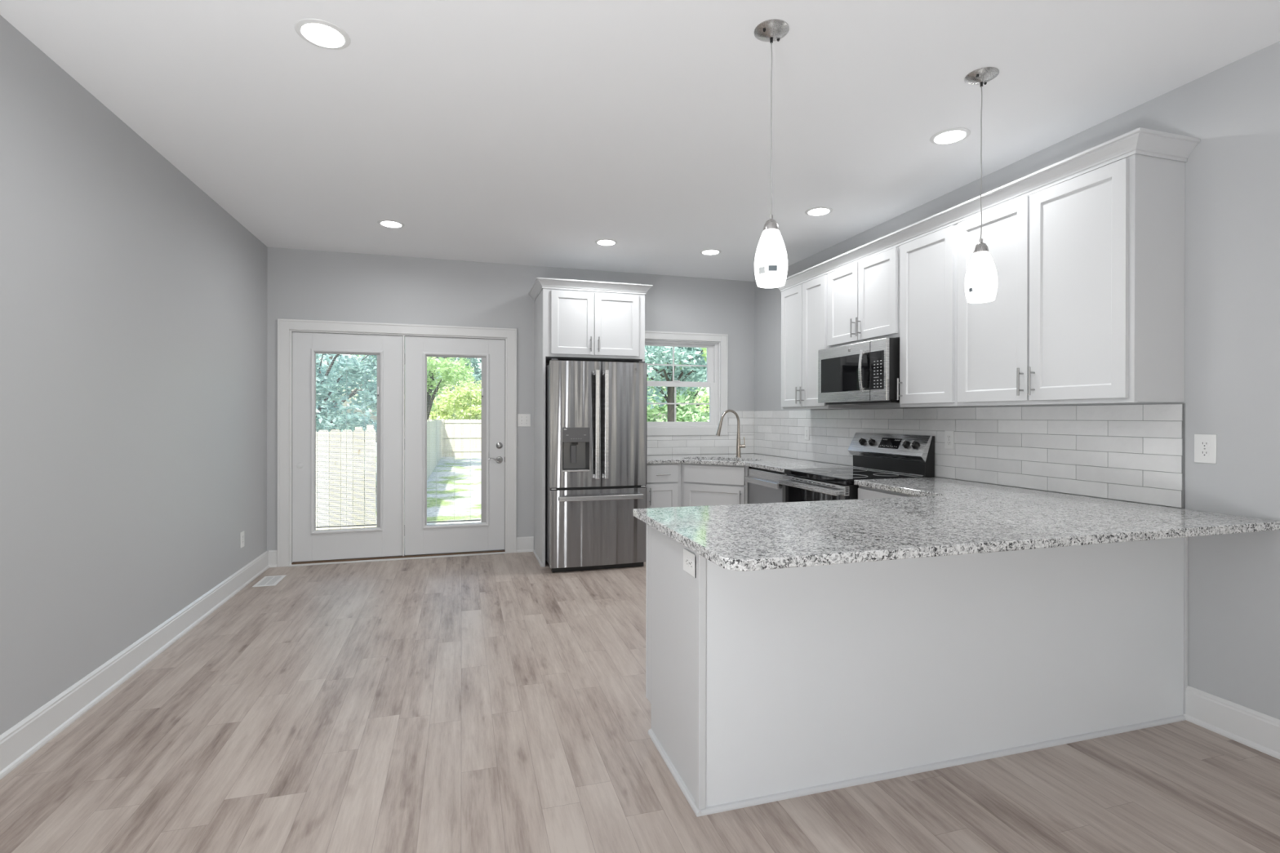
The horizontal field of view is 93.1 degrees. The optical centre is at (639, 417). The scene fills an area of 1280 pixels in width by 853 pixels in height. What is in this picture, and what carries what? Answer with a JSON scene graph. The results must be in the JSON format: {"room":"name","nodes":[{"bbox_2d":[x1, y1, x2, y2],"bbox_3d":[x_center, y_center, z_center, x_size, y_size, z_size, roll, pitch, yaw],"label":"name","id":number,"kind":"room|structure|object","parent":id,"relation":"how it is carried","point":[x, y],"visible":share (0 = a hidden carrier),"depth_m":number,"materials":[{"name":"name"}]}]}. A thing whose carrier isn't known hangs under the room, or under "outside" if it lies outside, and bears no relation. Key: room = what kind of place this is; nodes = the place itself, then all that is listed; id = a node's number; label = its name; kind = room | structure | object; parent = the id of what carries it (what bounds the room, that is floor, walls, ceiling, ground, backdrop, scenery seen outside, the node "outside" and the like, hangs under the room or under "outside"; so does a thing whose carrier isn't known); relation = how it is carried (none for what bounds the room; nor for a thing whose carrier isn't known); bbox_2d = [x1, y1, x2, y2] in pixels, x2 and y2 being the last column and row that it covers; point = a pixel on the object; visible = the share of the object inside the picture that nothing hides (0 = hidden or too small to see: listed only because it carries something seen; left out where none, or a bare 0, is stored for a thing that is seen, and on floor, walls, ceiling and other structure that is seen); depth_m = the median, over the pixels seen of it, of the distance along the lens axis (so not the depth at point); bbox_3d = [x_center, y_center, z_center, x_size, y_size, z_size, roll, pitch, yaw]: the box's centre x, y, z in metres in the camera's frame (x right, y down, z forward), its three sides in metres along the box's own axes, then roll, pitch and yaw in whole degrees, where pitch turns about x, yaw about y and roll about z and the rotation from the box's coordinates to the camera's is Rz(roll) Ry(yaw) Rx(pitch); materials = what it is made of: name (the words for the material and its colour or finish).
{"room":"kitchen","nodes":[
{"label":"kitchen","id":0,"kind":"room"},
{"bbox_2d":[0,14,266,734],"bbox_3d":[-1.976,-0.077,0.792,0.150,2.740,9.434,0,0,-16],"label":"wall","id":1,"kind":"structure","parent":0,"point":[133,304],"depth_m":2.83,"materials":[{"name":"grey paint"}]},
{"bbox_2d":[0,551,269,779],"bbox_3d":[-1.893,1.222,0.813,0.024,0.142,9.124,0,0,-16],"label":"baseboard","id":2,"kind":"structure","parent":1,"relation":"attached to","point":[26,737],"depth_m":2.83,"materials":[{"name":"white paint"}]},
{"bbox_2d":[240,530,244,547],"bbox_3d":[-3.013,0.928,4.596,0.007,0.118,0.074,0,0,-16],"label":"electrical outlet","id":3,"kind":"object","parent":1,"relation":"attached to","point":[242,534],"visible":1,"depth_m":4.58,"materials":[{"name":"white plastic"}]},
{"bbox_2d":[266,246,755,551],"bbox_3d":[-1.002,-0.082,5.901,4.600,2.740,0.140,0,0,-16],"label":"wall","id":4,"kind":"structure","parent":0,"point":[302,284],"depth_m":5.65,"materials":[{"name":"grey paint"}]},
{"bbox_2d":[292,332,403,561],"bbox_3d":[-2.587,0.260,5.391,0.892,1.993,0.057,0,0,-16],"label":"door","id":5,"kind":"structure","parent":4,"relation":"in","point":[308,544],"depth_m":5.38,"materials":[{"name":"white paint"}]},
{"bbox_2d":[277,318,516,567],"bbox_3d":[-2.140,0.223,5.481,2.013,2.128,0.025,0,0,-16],"label":"trim","id":6,"kind":"structure","parent":4,"relation":"attached to","point":[284,326],"depth_m":5.34,"materials":[{"name":"white paint"}]},
{"bbox_2d":[288,551,506,566],"bbox_3d":[-2.140,1.281,5.477,1.837,0.012,0.034,0,0,-16],"label":"trim","id":7,"kind":"structure","parent":4,"relation":"attached to","point":[497,553],"depth_m":5.45,"materials":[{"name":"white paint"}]},
{"bbox_2d":[291,549,505,564],"bbox_3d":[-2.164,1.276,5.556,1.805,0.022,0.130,0,0,-16],"label":"door sill","id":8,"kind":"structure","parent":4,"relation":"attached to","point":[500,550],"depth_m":5.49,"materials":[{"name":"brown wood"}]},
{"bbox_2d":[268,536,533,567],"bbox_3d":[-2.097,1.216,5.496,2.247,0.142,0.024,0,0,-16],"label":"baseboard","id":9,"kind":"structure","parent":4,"relation":"attached to","point":[524,544],"depth_m":5.78,"materials":[{"name":"white paint"}]},
{"bbox_2d":[404,335,505,555],"bbox_3d":[-1.710,0.258,5.622,0.908,1.999,0.109,0,0,-16],"label":"door","id":10,"kind":"structure","parent":4,"relation":"in","point":[420,538],"depth_m":5.64,"materials":[{"name":"white paint"}]},
{"bbox_2d":[517,413,530,426],"bbox_3d":[-1.106,0.030,5.789,0.120,0.120,0.016,0,0,-16],"label":"light switch","id":11,"kind":"object","parent":4,"relation":"attached to","point":[523,420],"visible":1,"depth_m":5.79,"materials":[{"name":"white plastic"}]},
{"bbox_2d":[644,338,719,427],"bbox_3d":[0.372,-0.341,6.299,0.938,0.902,0.130,0,0,-16],"label":"window","id":12,"kind":"structure","parent":4,"relation":"in","point":[713,361],"depth_m":6.34,"materials":[{"name":"white plastic"}]},
{"bbox_2d":[644,330,728,435],"bbox_3d":[0.394,-0.340,6.225,1.094,1.058,0.025,0,0,-16],"label":"trim","id":13,"kind":"structure","parent":4,"relation":"attached to","point":[722,339],"depth_m":6.30,"materials":[{"name":"white paint"}]},
{"bbox_2d":[647,410,754,455],"bbox_3d":[0.545,0.160,6.279,1.416,0.453,0.008,0,0,-16],"label":"tile backsplash","id":14,"kind":"structure","parent":4,"relation":"attached to","point":[680,444],"depth_m":6.34,"materials":[{"name":"grey tile"}]},
{"bbox_2d":[0,0,1279,281],"bbox_3d":[0.306,-1.503,1.460,4.900,0.120,9.434,0,0,-16],"label":"ceiling","id":15,"kind":"structure","parent":0,"point":[522,132],"depth_m":2.76,"materials":[{"name":"white paint"}]},
{"bbox_2d":[294,17,351,49],"bbox_3d":[-1.198,-1.441,2.292,0.188,0.012,0.188,0,0,-16],"label":"recessed light","id":16,"kind":"object","parent":15,"relation":"in","point":[322,33],"visible":1,"depth_m":2.28,"materials":[{"name":"white paint"}]},
{"bbox_2d":[377,219,404,227],"bbox_3d":[-1.867,-1.445,4.550,0.188,0.012,0.188,0,0,-16],"label":"recessed light","id":17,"kind":"object","parent":15,"relation":"in","point":[387,223],"visible":1,"depth_m":4.52,"materials":[{"name":"white paint"}]},
{"bbox_2d":[595,239,617,245],"bbox_3d":[-0.279,-1.443,5.023,0.188,0.012,0.188,0,0,-16],"label":"recessed light","id":18,"kind":"object","parent":15,"relation":"in","point":[601,242],"visible":1,"depth_m":5.00,"materials":[{"name":"white paint"}]},
{"bbox_2d":[699,248,721,254],"bbox_3d":[0.619,-1.441,5.312,0.188,0.012,0.188,0,0,-16],"label":"recessed light","id":19,"kind":"object","parent":15,"relation":"in","point":[708,251],"visible":1,"depth_m":5.28,"materials":[{"name":"white paint"}]},
{"bbox_2d":[754,18,789,288],"bbox_3d":[0.490,-0.968,2.263,0.128,0.952,0.128,0,0,-16],"label":"pendant light","id":20,"kind":"object","parent":15,"relation":"hanging from","point":[771,262],"visible":1,"depth_m":2.23,"materials":[{"name":"brushed nickel"},{"name":"frosted white glass"}]},
{"bbox_2d":[804,206,832,216],"bbox_3d":[1.255,-1.439,4.256,0.188,0.012,0.188,0,0,-16],"label":"recessed light","id":21,"kind":"object","parent":15,"relation":"in","point":[820,211],"visible":1,"depth_m":4.23,"materials":[{"name":"white paint"}]},
{"bbox_2d":[929,127,970,144],"bbox_3d":[1.593,-1.437,3.115,0.188,0.012,0.188,0,0,-16],"label":"recessed light","id":22,"kind":"object","parent":15,"relation":"in","point":[951,135],"visible":1,"depth_m":3.10,"materials":[{"name":"white paint"}]},
{"bbox_2d":[964,66,999,302],"bbox_3d":[1.442,-0.967,2.561,0.128,0.952,0.128,0,0,-16],"label":"pendant light","id":23,"kind":"object","parent":15,"relation":"hanging from","point":[981,276],"visible":1,"depth_m":2.53,"materials":[{"name":"white glass"}]},
{"bbox_2d":[0,551,1279,852],"bbox_3d":[0.300,1.357,1.464,4.900,0.120,9.434,0,0,-16],"label":"floor","id":24,"kind":"structure","parent":0,"point":[490,703],"depth_m":2.30,"materials":[{"name":"plastic"}]},
{"bbox_2d":[252,574,286,586],"bbox_3d":[-2.900,1.284,4.752,0.156,0.004,0.310,0,0,-16],"label":"floor vent","id":25,"kind":"object","parent":24,"relation":"in","point":[273,580],"visible":1,"depth_m":4.75,"materials":[{"name":"white plastic"}]},
{"bbox_2d":[533,288,644,567],"bbox_3d":[-0.485,0.086,5.617,0.927,2.408,0.696,0,0,-16],"label":"tall cabinet","id":26,"kind":"object","parent":24,"relation":"on","point":[571,325],"visible":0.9,"depth_m":5.33,"materials":[{"name":"white paint"}]},
{"bbox_2d":[528,277,653,302],"bbox_3d":[-0.477,-1.146,5.617,1.028,0.078,0.696,0,0,-16],"label":"crown molding","id":27,"kind":"structure","parent":26,"relation":"on","point":[540,283],"depth_m":5.31,"materials":[{"name":"white paint"}]},
{"bbox_2d":[545,358,647,572],"bbox_3d":[-0.440,0.402,5.445,0.830,1.768,0.876,0,0,-16],"label":"refrigerator","id":28,"kind":"object","parent":24,"relation":"on","point":[596,412],"visible":1,"depth_m":5.09,"materials":[{"name":"grey metal"}]},
{"bbox_2d":[645,462,680,508],"bbox_3d":[0.130,0.856,5.795,0.349,0.869,0.688,0,0,-16],"label":"base cabinet","id":29,"kind":"object","parent":24,"relation":"on","point":[663,486],"visible":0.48,"depth_m":5.50,"materials":[{"name":"white paint"}]},
{"bbox_2d":[680,462,749,506],"bbox_3d":[0.861,0.858,5.801,1.053,0.869,1.079,0,0,-16],"label":"base cabinet","id":30,"kind":"object","parent":24,"relation":"on","point":[701,485],"visible":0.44,"depth_m":5.40,"materials":[{"name":"white paint"}]},
{"bbox_2d":[646,453,853,472],"bbox_3d":[0.795,0.405,5.407,1.406,0.032,1.804,0,0,-16],"label":"countertop","id":31,"kind":"structure","parent":30,"relation":"on","point":[777,464],"depth_m":5.46,"materials":[{"name":"grey stone"}]},
{"bbox_2d":[715,409,745,457],"bbox_3d":[0.870,0.158,5.864,0.330,0.461,0.084,0,0,-22],"label":"kitchen faucet","id":32,"kind":"object","parent":31,"relation":"on","point":[739,446],"visible":1,"depth_m":5.89,"materials":[{"name":"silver metal"}]},
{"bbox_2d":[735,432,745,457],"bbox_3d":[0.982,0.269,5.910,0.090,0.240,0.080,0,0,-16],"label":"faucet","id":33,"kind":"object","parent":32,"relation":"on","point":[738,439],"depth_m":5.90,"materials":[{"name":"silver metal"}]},
{"bbox_2d":[744,466,784,503],"bbox_3d":[1.284,0.858,5.044,0.638,0.852,0.600,0,0,-16],"label":"dishwasher","id":34,"kind":"object","parent":24,"relation":"on","point":[763,486],"visible":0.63,"depth_m":4.96,"materials":[{"name":"silver metal"}]},
{"bbox_2d":[778,432,934,502],"bbox_3d":[1.479,0.693,4.251,0.732,1.145,0.784,0,0,-16],"label":"electric range","id":35,"kind":"object","parent":24,"relation":"on","point":[875,455],"visible":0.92,"depth_m":4.18,"materials":[{"name":"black metal"}]},
{"bbox_2d":[778,474,858,502],"bbox_3d":[1.478,0.846,4.251,0.732,0.838,0.776,0,0,-16],"label":"oven","id":36,"kind":"object","parent":35,"relation":"in","point":[795,487],"depth_m":4.11,"materials":[{"name":"silver metal"}]},
{"bbox_2d":[784,467,924,484],"bbox_3d":[1.472,0.408,4.249,0.597,0.038,0.774,0,0,-16],"label":"cooktop","id":37,"kind":"object","parent":35,"relation":"in","point":[825,476],"depth_m":4.17,"materials":[{"name":"grey glass"}]},
{"bbox_2d":[857,485,916,499],"bbox_3d":[1.747,0.862,3.498,0.664,0.869,0.800,0,0,-16],"label":"base cabinet","id":38,"kind":"object","parent":24,"relation":"on","point":[864,492],"visible":0.02,"depth_m":3.62,"materials":[{"name":"white paint"}]},
{"bbox_2d":[645,524,1188,817],"bbox_3d":[1.188,0.862,2.576,2.269,0.869,0.610,0,0,-16],"label":"base cabinet","id":39,"kind":"object","parent":24,"relation":"on","point":[762,686],"visible":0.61,"depth_m":2.23,"materials":[{"name":"white paint"}]},
{"bbox_2d":[683,548,696,577],"bbox_3d":[0.170,0.496,2.057,0.007,0.076,0.126,0,0,-16],"label":"electrical outlet","id":40,"kind":"object","parent":39,"relation":"attached to","point":[689,557],"visible":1,"depth_m":2.06,"materials":[{"name":"white plastic"}]},
{"bbox_2d":[685,556,688,566],"bbox_3d":[0.162,0.495,2.075,0.001,0.033,0.027,0,0,-16],"label":"receptacle","id":41,"kind":"object","parent":40,"relation":"attached to","point":[686,557],"depth_m":2.07,"materials":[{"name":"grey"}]},
{"bbox_2d":[689,559,693,569],"bbox_3d":[0.172,0.496,2.038,0.001,0.033,0.027,0,0,-16],"label":"receptacle","id":42,"kind":"object","parent":40,"relation":"attached to","point":[691,560],"depth_m":2.04,"materials":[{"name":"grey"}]},
{"bbox_2d":[633,477,1279,571],"bbox_3d":[1.102,0.409,2.816,2.300,0.032,1.744,0,0,-16],"label":"countertop","id":43,"kind":"structure","parent":39,"relation":"on","point":[947,517],"depth_m":2.24,"materials":[{"name":"grey stone"}]},
{"bbox_2d":[751,466,784,474],"bbox_3d":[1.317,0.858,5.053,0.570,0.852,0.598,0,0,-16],"label":"control panel","id":44,"kind":"object","parent":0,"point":[753,468],"depth_m":4.95,"materials":[{"name":"plastic"}]},
{"bbox_2d":[754,40,1279,719],"bbox_3d":[2.582,-0.070,2.132,0.150,2.740,9.434,0,0,-16],"label":"wall","id":45,"kind":"structure","parent":0,"point":[1232,212],"depth_m":2.49,"materials":[{"name":"grey paint"}]},
{"bbox_2d":[781,273,861,409],"bbox_3d":[1.463,-0.592,5.042,0.354,1.052,0.718,0,0,-16],"label":"upper cabinet","id":46,"kind":"object","parent":45,"relation":"attached to","point":[804,306],"visible":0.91,"depth_m":4.96,"materials":[{"name":"white paint"}]},
{"bbox_2d":[827,245,900,348],"bbox_3d":[1.677,-0.817,4.315,0.354,0.600,0.793,0,0,-16],"label":"upper cabinet","id":47,"kind":"object","parent":45,"relation":"attached to","point":[864,295],"visible":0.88,"depth_m":4.22,"materials":[{"name":"white paint"}]},
{"bbox_2d":[817,337,899,404],"bbox_3d":[1.634,-0.301,4.297,0.438,0.418,0.776,0,0,-16],"label":"microwave","id":48,"kind":"object","parent":47,"relation":"attached to","point":[867,372],"visible":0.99,"depth_m":4.12,"materials":[{"name":"silver metal"}]},
{"bbox_2d":[873,360,881,387],"bbox_3d":[1.550,-0.281,3.954,0.001,0.174,0.077,0,0,-16],"label":"print","id":49,"kind":"object","parent":48,"relation":"attached to","point":[877,363],"depth_m":3.95,"materials":[{"name":"grey"}]},
{"bbox_2d":[897,222,973,407],"bbox_3d":[1.855,-0.589,3.708,0.354,1.052,0.468,0,0,-16],"label":"upper cabinet","id":50,"kind":"object","parent":45,"relation":"attached to","point":[928,264],"visible":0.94,"depth_m":3.64,"materials":[{"name":"white paint"}]},
{"bbox_2d":[754,403,1185,508],"bbox_3d":[1.788,0.165,4.547,0.010,0.453,4.013,0,0,-16],"label":"tile backsplash","id":51,"kind":"structure","parent":45,"relation":"attached to","point":[1132,453],"depth_m":3.32,"materials":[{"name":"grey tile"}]},
{"bbox_2d":[804,426,809,439],"bbox_3d":[1.507,0.147,5.473,0.007,0.118,0.074,0,0,-16],"label":"electrical outlet","id":52,"kind":"object","parent":51,"relation":"attached to","point":[806,428],"visible":1,"depth_m":5.46,"materials":[{"name":"white plastic"}]},
{"bbox_2d":[944,431,954,449],"bbox_3d":[1.977,0.147,3.875,0.007,0.118,0.074,0,0,-16],"label":"electrical outlet","id":53,"kind":"object","parent":51,"relation":"attached to","point":[948,435],"visible":1,"depth_m":3.87,"materials":[{"name":"white plastic"}]},
{"bbox_2d":[957,154,1185,405],"bbox_3d":[2.055,-0.588,3.028,0.354,1.052,0.946,0,0,-16],"label":"upper cabinet","id":54,"kind":"object","parent":45,"relation":"attached to","point":[1087,307],"visible":1,"depth_m":2.74,"materials":[{"name":"white paint"}]},
{"bbox_2d":[777,127,1200,291],"bbox_3d":[1.776,-1.143,3.980,0.353,0.078,3.045,0,0,-16],"label":"crown molding","id":55,"kind":"structure","parent":54,"relation":"attached to","point":[1142,141],"depth_m":2.98,"materials":[{"name":"white paint"}]},
{"bbox_2d":[1194,434,1216,463],"bbox_3d":[2.376,0.133,2.549,0.007,0.120,0.078,0,0,-16],"label":"electrical outlet","id":56,"kind":"object","parent":45,"relation":"attached to","point":[1205,445],"visible":1,"depth_m":2.54,"materials":[{"name":"white plastic"}]},
{"bbox_2d":[1200,440,1208,447],"bbox_3d":[2.373,0.114,2.548,0.001,0.027,0.033,0,0,-16],"label":"receptacle","id":57,"kind":"object","parent":56,"relation":"attached to","point":[1202,443],"depth_m":2.55,"materials":[{"name":"grey plastic"}]},
{"bbox_2d":[1200,449,1208,456],"bbox_3d":[2.373,0.153,2.548,0.001,0.027,0.033,0,0,-16],"label":"receptacle","id":58,"kind":"object","parent":56,"relation":"attached to","point":[1202,452],"depth_m":2.55,"materials":[{"name":"grey plastic"}]},
{"bbox_2d":[1183,685,1279,759],"bbox_3d":[3.066,1.232,0.170,0.024,0.142,5.092,0,0,-16],"label":"baseboard","id":59,"kind":"structure","parent":45,"relation":"attached to","point":[1260,731],"depth_m":2.44,"materials":[{"name":"white paint"}]},
{"label":"outside","id":60,"kind":"structure","parent":0,"visible":0},
{"bbox_2d":[328,443,481,527],"bbox_3d":[-5.980,2.017,38.049,70.000,0.200,63.626,0,0,-16],"label":"ground","id":61,"kind":"structure","parent":60,"point":[445,462],"depth_m":15.97,"materials":[{"name":"green plant"}]},
{"bbox_2d":[315,427,376,530],"bbox_3d":[-6.068,1.044,7.666,5.085,1.825,0.150,0,0,-16],"label":"wooden fence","id":62,"kind":"object","parent":61,"relation":"on","point":[356,428],"visible":0.12,"depth_m":8.21,"materials":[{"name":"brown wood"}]},
{"bbox_2d":[315,353,377,435],"bbox_3d":[-6.340,-0.425,11.553,3.003,4.760,3.266,0,0,26],"label":"leafy tree","id":63,"kind":"object","parent":61,"relation":"on","point":[349,360],"visible":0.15,"depth_m":11.69,"materials":[{"name":"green plant"}]},
{"bbox_2d":[315,353,377,488],"bbox_3d":[-8.004,-1.270,16.154,4.638,6.431,4.381,0,0,36],"label":"leafy tree","id":64,"kind":"object","parent":61,"relation":"on","point":[317,364],"visible":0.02,"depth_m":15.59,"materials":[{"name":"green plant"}]},
{"bbox_2d":[366,418,441,479],"bbox_3d":[-6.636,1.016,18.715,0.152,1.850,21.551,0,0,-16],"label":"wooden fence","id":65,"kind":"object","parent":61,"relation":"on","point":[431,453],"visible":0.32,"depth_m":21.69,"materials":[{"name":"brown wood"}]},
{"bbox_2d":[348,354,474,419],"bbox_3d":[-8.369,-0.906,22.482,4.402,5.781,4.480,0,0,-40],"label":"leafy tree","id":66,"kind":"object","parent":61,"relation":"on","point":[430,399],"visible":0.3,"depth_m":22.27,"materials":[{"name":"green plant"}]},
{"bbox_2d":[426,356,481,416],"bbox_3d":[-12.432,-2.635,38.220,6.430,9.088,6.356,0,0,39],"label":"leafy tree","id":67,"kind":"object","parent":61,"relation":"on","point":[478,375],"visible":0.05,"depth_m":38.57,"materials":[{"name":"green plant"}]},
{"bbox_2d":[428,376,481,420],"bbox_3d":[-8.925,-0.113,32.775,5.662,4.075,5.465,0,0,-16],"label":"leafy tree","id":68,"kind":"object","parent":61,"relation":"on","point":[445,413],"visible":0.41,"depth_m":30.96,"materials":[{"name":"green plant"}]},
{"bbox_2d":[441,418,481,457],"bbox_3d":[-4.769,1.004,30.532,9.920,1.850,0.150,0,0,-16],"label":"wooden fence","id":69,"kind":"object","parent":61,"relation":"on","point":[447,436],"visible":0.17,"depth_m":29.43,"materials":[{"name":"brown wood"}]},
{"bbox_2d":[644,346,706,422],"bbox_3d":[0.775,-0.579,15.624,3.667,5.083,3.582,0,0,-16],"label":"leafy tree","id":70,"kind":"object","parent":61,"relation":"on","point":[653,354],"visible":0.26,"depth_m":15.28,"materials":[{"name":"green plant"}]},
{"bbox_2d":[647,353,709,422],"bbox_3d":[1.408,-1.372,23.987,5.168,6.651,6.119,0,0,-16],"label":"leafy tree","id":71,"kind":"object","parent":61,"relation":"on","point":[684,412],"visible":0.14,"depth_m":22.27,"materials":[{"name":"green plant"}]},
{"bbox_2d":[693,347,709,413],"bbox_3d":[2.336,-0.337,12.775,2.284,4.610,2.250,0,0,38],"label":"leafy tree","id":72,"kind":"object","parent":61,"relation":"on","point":[702,407],"visible":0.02,"depth_m":12.67,"materials":[{"name":"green plant"}]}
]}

